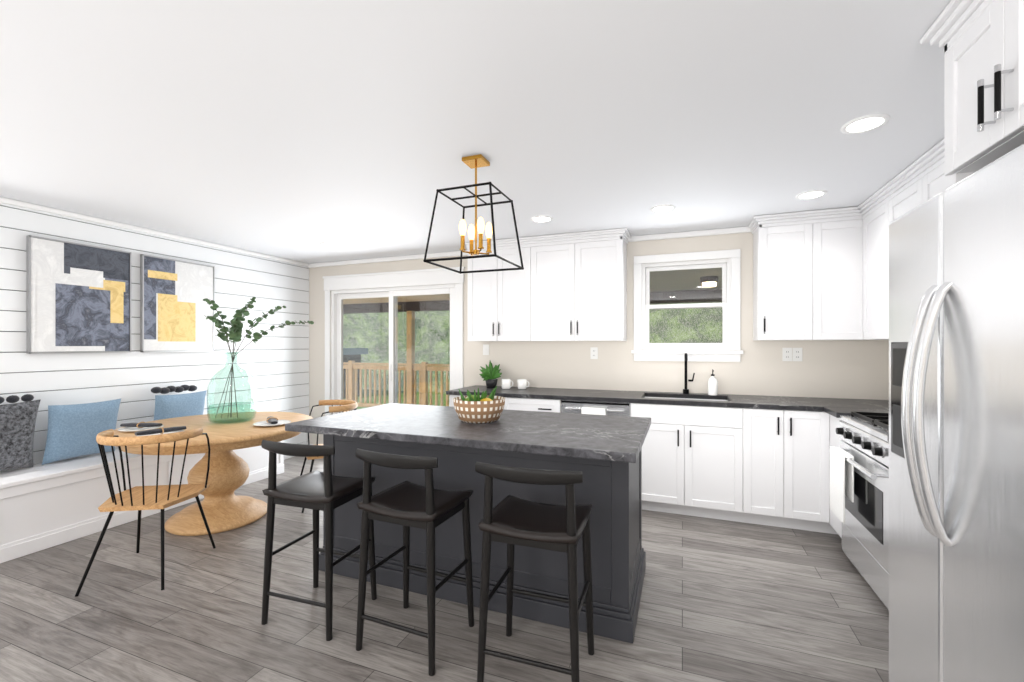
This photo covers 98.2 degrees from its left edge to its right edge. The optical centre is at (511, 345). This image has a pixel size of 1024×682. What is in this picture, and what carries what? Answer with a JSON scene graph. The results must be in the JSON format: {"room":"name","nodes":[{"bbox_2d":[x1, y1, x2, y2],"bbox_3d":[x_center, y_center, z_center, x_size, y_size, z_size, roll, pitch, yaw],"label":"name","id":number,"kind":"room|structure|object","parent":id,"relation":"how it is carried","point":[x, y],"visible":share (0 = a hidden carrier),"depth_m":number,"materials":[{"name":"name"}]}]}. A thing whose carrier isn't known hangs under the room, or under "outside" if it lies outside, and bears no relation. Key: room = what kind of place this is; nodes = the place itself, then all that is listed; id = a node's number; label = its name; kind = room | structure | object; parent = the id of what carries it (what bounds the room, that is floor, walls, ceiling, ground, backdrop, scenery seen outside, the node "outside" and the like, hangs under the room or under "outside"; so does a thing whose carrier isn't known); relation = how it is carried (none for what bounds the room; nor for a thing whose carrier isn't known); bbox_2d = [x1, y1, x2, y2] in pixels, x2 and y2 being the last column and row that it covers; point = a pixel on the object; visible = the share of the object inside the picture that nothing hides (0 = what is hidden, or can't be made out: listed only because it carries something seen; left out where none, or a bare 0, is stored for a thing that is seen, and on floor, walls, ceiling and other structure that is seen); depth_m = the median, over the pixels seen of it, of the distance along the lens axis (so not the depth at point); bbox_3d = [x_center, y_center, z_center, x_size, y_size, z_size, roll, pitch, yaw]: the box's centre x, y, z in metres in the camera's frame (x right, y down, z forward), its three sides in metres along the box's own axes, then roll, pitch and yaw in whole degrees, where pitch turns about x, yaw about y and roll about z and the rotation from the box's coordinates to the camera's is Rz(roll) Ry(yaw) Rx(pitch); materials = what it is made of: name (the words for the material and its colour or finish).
{"room":"dining room and kitchen","nodes":[
{"label":"dining room and kitchen","id":0,"kind":"room"},
{"bbox_2d":[0,203,308,463],"bbox_3d":[-3.799,0.170,2.637,0.016,2.420,6.600,0,0,21],"label":"wall","id":1,"kind":"structure","parent":0,"point":[296,354],"depth_m":4.01,"materials":[{"name":"white wood"}]},
{"bbox_2d":[26,235,130,353],"bbox_3d":[-3.422,-0.370,3.542,0.036,0.864,0.644,0,0,21],"label":"picture","id":2,"kind":"object","parent":1,"relation":"attached to","point":[78,296],"depth_m":3.49,"materials":[{"name":"paper"}]},
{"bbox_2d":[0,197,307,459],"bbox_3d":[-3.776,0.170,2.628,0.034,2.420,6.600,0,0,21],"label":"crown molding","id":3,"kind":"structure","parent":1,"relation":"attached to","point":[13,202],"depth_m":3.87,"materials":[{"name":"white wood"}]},
{"bbox_2d":[140,254,214,351],"bbox_3d":[-3.160,-0.370,4.223,0.036,0.864,0.644,0,0,21],"label":"picture","id":4,"kind":"object","parent":1,"relation":"attached to","point":[173,310],"depth_m":4.17,"materials":[{"name":"paper"}]},
{"bbox_2d":[0,456,888,681],"bbox_3d":[-0.960,1.410,1.547,6.400,0.060,6.900,0,0,21],"label":"floor","id":5,"kind":"structure","parent":0,"point":[726,601],"depth_m":2.24,"materials":[{"name":"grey wood"}]},
{"bbox_2d":[0,440,283,562],"bbox_3d":[-3.268,1.130,3.344,0.462,0.500,3.322,0,0,21],"label":"bench","id":6,"kind":"object","parent":5,"relation":"on","point":[48,505],"visible":0.48,"depth_m":3.17,"materials":[{"name":"white wood"}]},
{"bbox_2d":[0,394,51,470],"bbox_3d":[-3.497,0.615,2.954,0.200,0.526,0.520,0,0,21],"label":"pillow","id":7,"kind":"object","parent":6,"relation":"on","point":[17,420],"depth_m":3.06,"materials":[{"name":"fabric"}]},
{"bbox_2d":[52,399,120,461],"bbox_3d":[-3.319,0.657,3.438,0.178,0.442,0.450,0,0,21],"label":"pillow","id":8,"kind":"object","parent":6,"relation":"on","point":[74,430],"depth_m":3.37,"materials":[{"name":"fabric"}]},
{"bbox_2d":[151,385,206,420],"bbox_3d":[-3.068,0.627,4.091,0.179,0.502,0.450,0,0,21],"label":"pillow","id":9,"kind":"object","parent":6,"relation":"on","point":[189,404],"depth_m":4.03,"materials":[{"name":"fabric"}]},
{"bbox_2d":[75,427,215,596],"bbox_3d":[-2.217,0.951,2.726,0.536,0.864,0.535,0,0,-8],"label":"dining chair","id":10,"kind":"object","parent":5,"relation":"on","point":[143,497],"visible":1,"depth_m":2.62,"materials":[{"name":"brown wood"}]},
{"bbox_2d":[114,411,312,535],"bbox_3d":[-2.336,1.005,3.542,1.380,0.750,1.380,0,0,21],"label":"dining table","id":11,"kind":"object","parent":5,"relation":"on","point":[224,507],"visible":0.85,"depth_m":3.38,"materials":[{"name":"brown wood"}]},
{"bbox_2d":[118,422,145,430],"bbox_3d":[-2.752,0.599,3.295,0.265,0.060,0.265,0,0,-30],"label":"plate setting","id":12,"kind":"object","parent":11,"relation":"on","point":[126,426],"depth_m":3.27,"materials":[{"name":"white ceramic"}]},
{"bbox_2d":[126,423,186,435],"bbox_3d":[-2.430,0.599,3.075,0.265,0.060,0.265,0,0,-18],"label":"plate setting","id":13,"kind":"object","parent":11,"relation":"on","point":[143,429],"depth_m":3.15,"materials":[{"name":"white"}]},
{"bbox_2d":[207,352,256,423],"bbox_3d":[-2.323,0.344,3.687,0.354,0.570,0.354,0,0,21],"label":"vase","id":14,"kind":"object","parent":11,"relation":"on","point":[240,409],"visible":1,"depth_m":3.67,"materials":[{"name":"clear glass"}]},
{"bbox_2d":[203,297,313,417],"bbox_3d":[-2.217,0.093,3.800,0.810,1.013,0.560,0,0,21],"label":"branches","id":15,"kind":"object","parent":14,"relation":"in","point":[235,331],"visible":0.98,"depth_m":3.71,"materials":[{"name":"green plant"}]},
{"bbox_2d":[253,416,290,426],"bbox_3d":[-1.891,0.599,3.500,0.265,0.060,0.265,0,0,15],"label":"plate setting","id":16,"kind":"object","parent":11,"relation":"on","point":[271,421],"depth_m":3.49,"materials":[{"name":"white ceramic"}]},
{"bbox_2d":[261,440,376,640],"bbox_3d":[-0.992,0.925,2.296,0.436,0.911,0.400,0,0,18],"label":"stool","id":17,"kind":"object","parent":5,"relation":"on","point":[326,491],"visible":0.9,"depth_m":2.19,"materials":[{"name":"black wood"}]},
{"bbox_2d":[300,400,357,512],"bbox_3d":[-1.631,0.951,3.990,0.535,0.864,0.536,0,0,-32],"label":"dining chair","id":18,"kind":"object","parent":5,"relation":"on","point":[348,405],"visible":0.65,"depth_m":3.97,"materials":[{"name":"brown wood"}]},
{"bbox_2d":[355,448,473,675],"bbox_3d":[-0.452,0.925,2.089,0.436,0.911,0.400,0,0,23],"label":"stool","id":19,"kind":"object","parent":5,"relation":"on","point":[428,507],"visible":1,"depth_m":2.00,"materials":[{"name":"black wood"}]},
{"bbox_2d":[446,393,505,409],"bbox_3d":[-0.216,0.927,4.448,0.607,0.906,0.643,0,0,21],"label":"base cabinet","id":20,"kind":"object","parent":5,"relation":"on","point":[451,395],"depth_m":4.24,"materials":[{"name":"white wood"}]},
{"bbox_2d":[319,435,645,642],"bbox_3d":[-0.181,0.935,2.737,1.876,0.890,0.756,0,0,21],"label":"kitchen island","id":21,"kind":"object","parent":5,"relation":"on","point":[613,491],"depth_m":2.32,"materials":[{"name":"wood"}]},
{"bbox_2d":[285,403,650,462],"bbox_3d":[-0.217,0.470,2.643,1.940,0.040,0.980,0,0,21],"label":"island countertop","id":22,"kind":"structure","parent":21,"relation":"on","point":[607,438],"depth_m":2.37,"materials":[{"name":"grey stone"}]},
{"bbox_2d":[453,386,504,422],"bbox_3d":[-0.195,0.348,2.646,0.312,0.202,0.312,0,0,21],"label":"fruit bowl","id":23,"kind":"object","parent":22,"relation":"on","point":[478,408],"visible":1,"depth_m":2.54,"materials":[{"name":"brown wicker"}]},
{"bbox_2d":[506,397,561,412],"bbox_3d":[0.244,0.927,4.272,0.608,0.906,0.643,0,0,21],"label":"base cabinet","id":24,"kind":"object","parent":5,"relation":"on","point":[542,404],"depth_m":3.97,"materials":[{"name":"white wood"}]},
{"bbox_2d":[475,462,593,681],"bbox_3d":[0.109,0.925,1.874,0.436,0.911,0.400,0,0,19],"label":"stool","id":25,"kind":"object","parent":5,"relation":"on","point":[510,521],"visible":1,"depth_m":1.77,"materials":[{"name":"black wood"}]},
{"bbox_2d":[562,397,637,416],"bbox_3d":[0.807,0.927,4.056,0.715,0.906,0.643,0,0,21],"label":"dishwasher","id":26,"kind":"object","parent":5,"relation":"on","point":[576,405],"depth_m":3.74,"materials":[{"name":"silver metal"}]},
{"bbox_2d":[638,401,753,523],"bbox_3d":[1.501,0.927,3.789,0.888,0.906,0.643,0,0,21],"label":"base cabinet","id":27,"kind":"object","parent":5,"relation":"on","point":[698,460],"depth_m":3.49,"materials":[{"name":"white wood"}]},
{"bbox_2d":[446,385,888,408],"bbox_3d":[1.216,0.458,3.897,3.716,0.034,0.647,0,0,21],"label":"countertop","id":28,"kind":"structure","parent":27,"relation":"on","point":[586,394],"depth_m":3.66,"materials":[{"name":"grey stone"}]},
{"bbox_2d":[479,361,717,394],"bbox_3d":[0.714,0.297,4.223,2.273,0.283,0.286,0,0,21],"label":"countertop items","id":29,"kind":"object","parent":28,"relation":"on","point":[490,374],"depth_m":4.46,"materials":[{"name":"white ceramic"}]},
{"bbox_2d":[642,393,729,400],"bbox_3d":[1.474,0.562,3.783,0.700,0.237,0.420,0,0,21],"label":"sink","id":30,"kind":"object","parent":28,"relation":"in","point":[685,396],"depth_m":3.95,"materials":[{"name":"black metal"}]},
{"bbox_2d":[683,353,693,392],"bbox_3d":[1.563,0.255,3.919,0.101,0.372,0.245,0,0,21],"label":"faucet","id":31,"kind":"object","parent":28,"relation":"on","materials":[{"name":"black metal"}]},
{"bbox_2d":[754,405,817,531],"bbox_3d":[2.093,0.927,3.562,0.611,0.906,0.643,0,0,21],"label":"base cabinet","id":32,"kind":"object","parent":5,"relation":"on","point":[759,459],"depth_m":3.28,"materials":[{"name":"white wood"}]},
{"bbox_2d":[822,405,888,416],"bbox_3d":[2.477,0.458,2.913,0.656,0.034,0.286,0,0,21],"label":"countertop","id":33,"kind":"structure","parent":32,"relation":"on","point":[829,408],"depth_m":2.99,"materials":[{"name":"grey stone"}]},
{"bbox_2d":[818,409,888,537],"bbox_3d":[2.480,0.927,2.938,0.669,0.906,0.336,0,0,21],"label":"base cabinet","id":34,"kind":"object","parent":5,"relation":"on","point":[828,522],"depth_m":3.18,"materials":[{"name":"white wood"}]},
{"bbox_2d":[829,411,888,609],"bbox_3d":[2.249,0.870,2.436,0.706,0.960,0.764,0,0,21],"label":"range","id":35,"kind":"object","parent":5,"relation":"on","point":[859,482],"visible":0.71,"depth_m":2.50,"materials":[{"name":"silver metal"}]},
{"bbox_2d":[889,144,1023,681],"bbox_3d":[1.484,0.485,0.911,0.983,1.790,0.905,0,0,21],"label":"fridge","id":36,"kind":"object","parent":5,"relation":"on","point":[956,432],"visible":1,"depth_m":1.10,"materials":[{"name":"silver metal"}]},
{"bbox_2d":[0,0,950,263],"bbox_3d":[-0.960,-1.070,1.547,6.400,0.060,6.900,0,0,21],"label":"ceiling","id":37,"kind":"structure","parent":0,"point":[298,130],"depth_m":1.98,"materials":[{"name":"white paint"}]},
{"bbox_2d":[423,154,523,273],"bbox_3d":[-0.202,-0.741,2.488,0.426,0.597,0.424,0,0,21],"label":"pendant light","id":38,"kind":"object","parent":37,"relation":"hanging from","point":[476,161],"visible":1,"depth_m":2.46,"materials":[{"name":"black metal"}]},
{"bbox_2d":[531,216,552,222],"bbox_3d":[0.246,-1.036,3.655,0.183,0.007,0.183,0,0,15],"label":"disc","id":39,"kind":"object","parent":37,"relation":"attached to","point":[539,219],"depth_m":3.65,"materials":[{"name":"white plastic"}]},
{"bbox_2d":[650,205,674,212],"bbox_3d":[1.145,-1.036,3.374,0.183,0.007,0.183,0,0,15],"label":"disc","id":40,"kind":"object","parent":37,"relation":"attached to","point":[660,208],"depth_m":3.37,"materials":[{"name":"white plastic"}]},
{"bbox_2d":[796,190,826,199],"bbox_3d":[2.065,-1.036,3.063,0.183,0.007,0.183,0,0,15],"label":"disc","id":41,"kind":"object","parent":37,"relation":"attached to","point":[813,194],"depth_m":3.05,"materials":[{"name":"white plastic"}]},
{"bbox_2d":[840,114,889,133],"bbox_3d":[1.657,-1.036,2.085,0.183,0.007,0.183,0,0,15],"label":"disc","id":42,"kind":"object","parent":37,"relation":"attached to","point":[867,123],"depth_m":2.08,"materials":[{"name":"white plastic"}]},
{"bbox_2d":[308,232,888,443],"bbox_3d":[0.250,0.170,4.697,6.100,2.420,0.150,0,0,21],"label":"wall","id":43,"kind":"structure","parent":0,"point":[851,369],"depth_m":4.19,"materials":[{"name":"beige paint"}]},
{"bbox_2d":[323,267,464,415],"bbox_3d":[-1.433,0.258,5.309,1.990,2.245,0.155,0,0,21],"label":"door frame","id":44,"kind":"structure","parent":43,"relation":"attached to","point":[337,333],"depth_m":5.29,"materials":[{"name":"white"}]},
{"bbox_2d":[483,344,488,354],"bbox_3d":[-0.283,0.050,4.815,0.072,0.116,0.011,0,0,21],"label":"electrical outlet plate","id":45,"kind":"object","parent":43,"relation":"attached to","point":[485,346],"depth_m":4.81,"materials":[{"name":"white plastic"}]},
{"bbox_2d":[467,240,536,340],"bbox_3d":[-0.053,-0.509,4.554,0.738,0.938,0.329,0,0,21],"label":"upper cabinet","id":46,"kind":"object","parent":43,"relation":"attached to","point":[502,305],"depth_m":4.40,"materials":[{"name":"white wood"}]},
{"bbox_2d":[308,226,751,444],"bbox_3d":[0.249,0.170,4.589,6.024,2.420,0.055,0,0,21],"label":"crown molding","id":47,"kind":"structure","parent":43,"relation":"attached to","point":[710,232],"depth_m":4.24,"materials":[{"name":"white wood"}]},
{"bbox_2d":[537,232,627,340],"bbox_3d":[0.617,-0.509,4.297,0.927,0.938,0.329,0,0,21],"label":"upper cabinet","id":48,"kind":"object","parent":43,"relation":"attached to","point":[582,282],"depth_m":4.12,"materials":[{"name":"white wood"}]},
{"bbox_2d":[590,347,597,358],"bbox_3d":[0.813,0.080,4.396,0.072,0.116,0.007,0,0,21],"label":"electrical outlet plate","id":49,"kind":"object","parent":43,"relation":"attached to","point":[593,350],"depth_m":4.39,"materials":[{"name":"white plastic"}]},
{"bbox_2d":[631,249,742,361],"bbox_3d":[1.609,-0.350,4.130,0.955,1.000,0.155,0,0,21],"label":"window","id":50,"kind":"structure","parent":43,"relation":"in","point":[724,305],"depth_m":4.10,"materials":[{"name":"white wood"}]},
{"bbox_2d":[752,220,800,340],"bbox_3d":[2.258,-0.509,3.667,0.428,0.938,0.329,0,0,21],"label":"upper cabinet","id":51,"kind":"object","parent":43,"relation":"attached to","point":[776,243],"depth_m":3.55,"materials":[{"name":"white wood"}]},
{"bbox_2d":[782,348,801,360],"bbox_3d":[2.395,0.080,3.789,0.147,0.116,0.007,0,0,21],"label":"electrical outlet plate","id":52,"kind":"object","parent":43,"relation":"attached to","point":[787,354],"depth_m":3.79,"materials":[{"name":"white plastic"}]},
{"bbox_2d":[801,212,864,339],"bbox_3d":[2.538,-0.509,3.525,0.427,0.938,0.394,0,0,21],"label":"upper cabinet","id":53,"kind":"object","parent":43,"relation":"attached to","point":[820,274],"depth_m":3.41,"materials":[{"name":"white wood"}]},
{"bbox_2d":[865,192,888,339],"bbox_3d":[2.706,-0.509,3.059,0.335,0.938,0.525,0,0,21],"label":"upper cabinet","id":54,"kind":"object","parent":0,"relation":"attached to","point":[877,214],"depth_m":3.11,"materials":[{"name":"white wood"}]},
{"bbox_2d":[889,176,912,222],"bbox_3d":[2.556,-0.509,2.661,0.330,0.938,0.555,0,0,21],"label":"upper cabinet","id":55,"kind":"object","parent":0,"relation":"attached to","point":[901,198],"depth_m":2.76,"materials":[{"name":"white wood"}]},
{"bbox_2d":[913,156,956,208],"bbox_3d":[2.398,-0.509,2.251,0.330,0.938,0.555,0,0,21],"label":"upper cabinet","id":56,"kind":"object","parent":0,"relation":"attached to","point":[925,186],"depth_m":2.46,"materials":[{"name":"white wood"}]},
{"bbox_2d":[937,0,1008,183],"bbox_3d":[1.722,-0.764,1.145,0.800,0.428,0.347,0,0,21],"label":"upper cabinet","id":57,"kind":"object","parent":0,"relation":"attached to","point":[959,156],"depth_m":1.36,"materials":[{"name":"white wood"}]},
{"bbox_2d":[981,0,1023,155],"bbox_3d":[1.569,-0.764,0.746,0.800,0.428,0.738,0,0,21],"label":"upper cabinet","id":58,"kind":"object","parent":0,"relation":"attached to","point":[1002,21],"depth_m":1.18,"materials":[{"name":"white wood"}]},
{"label":"outside","id":59,"kind":"structure","parent":0,"visible":0},
{"bbox_2d":[343,268,721,411],"bbox_3d":[-7.340,-5.120,14.364,56.000,19.000,12.440,0,0,21],"label":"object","id":60,"kind":"structure","parent":59,"point":[443,358],"depth_m":15.59,"materials":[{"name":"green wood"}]}
]}

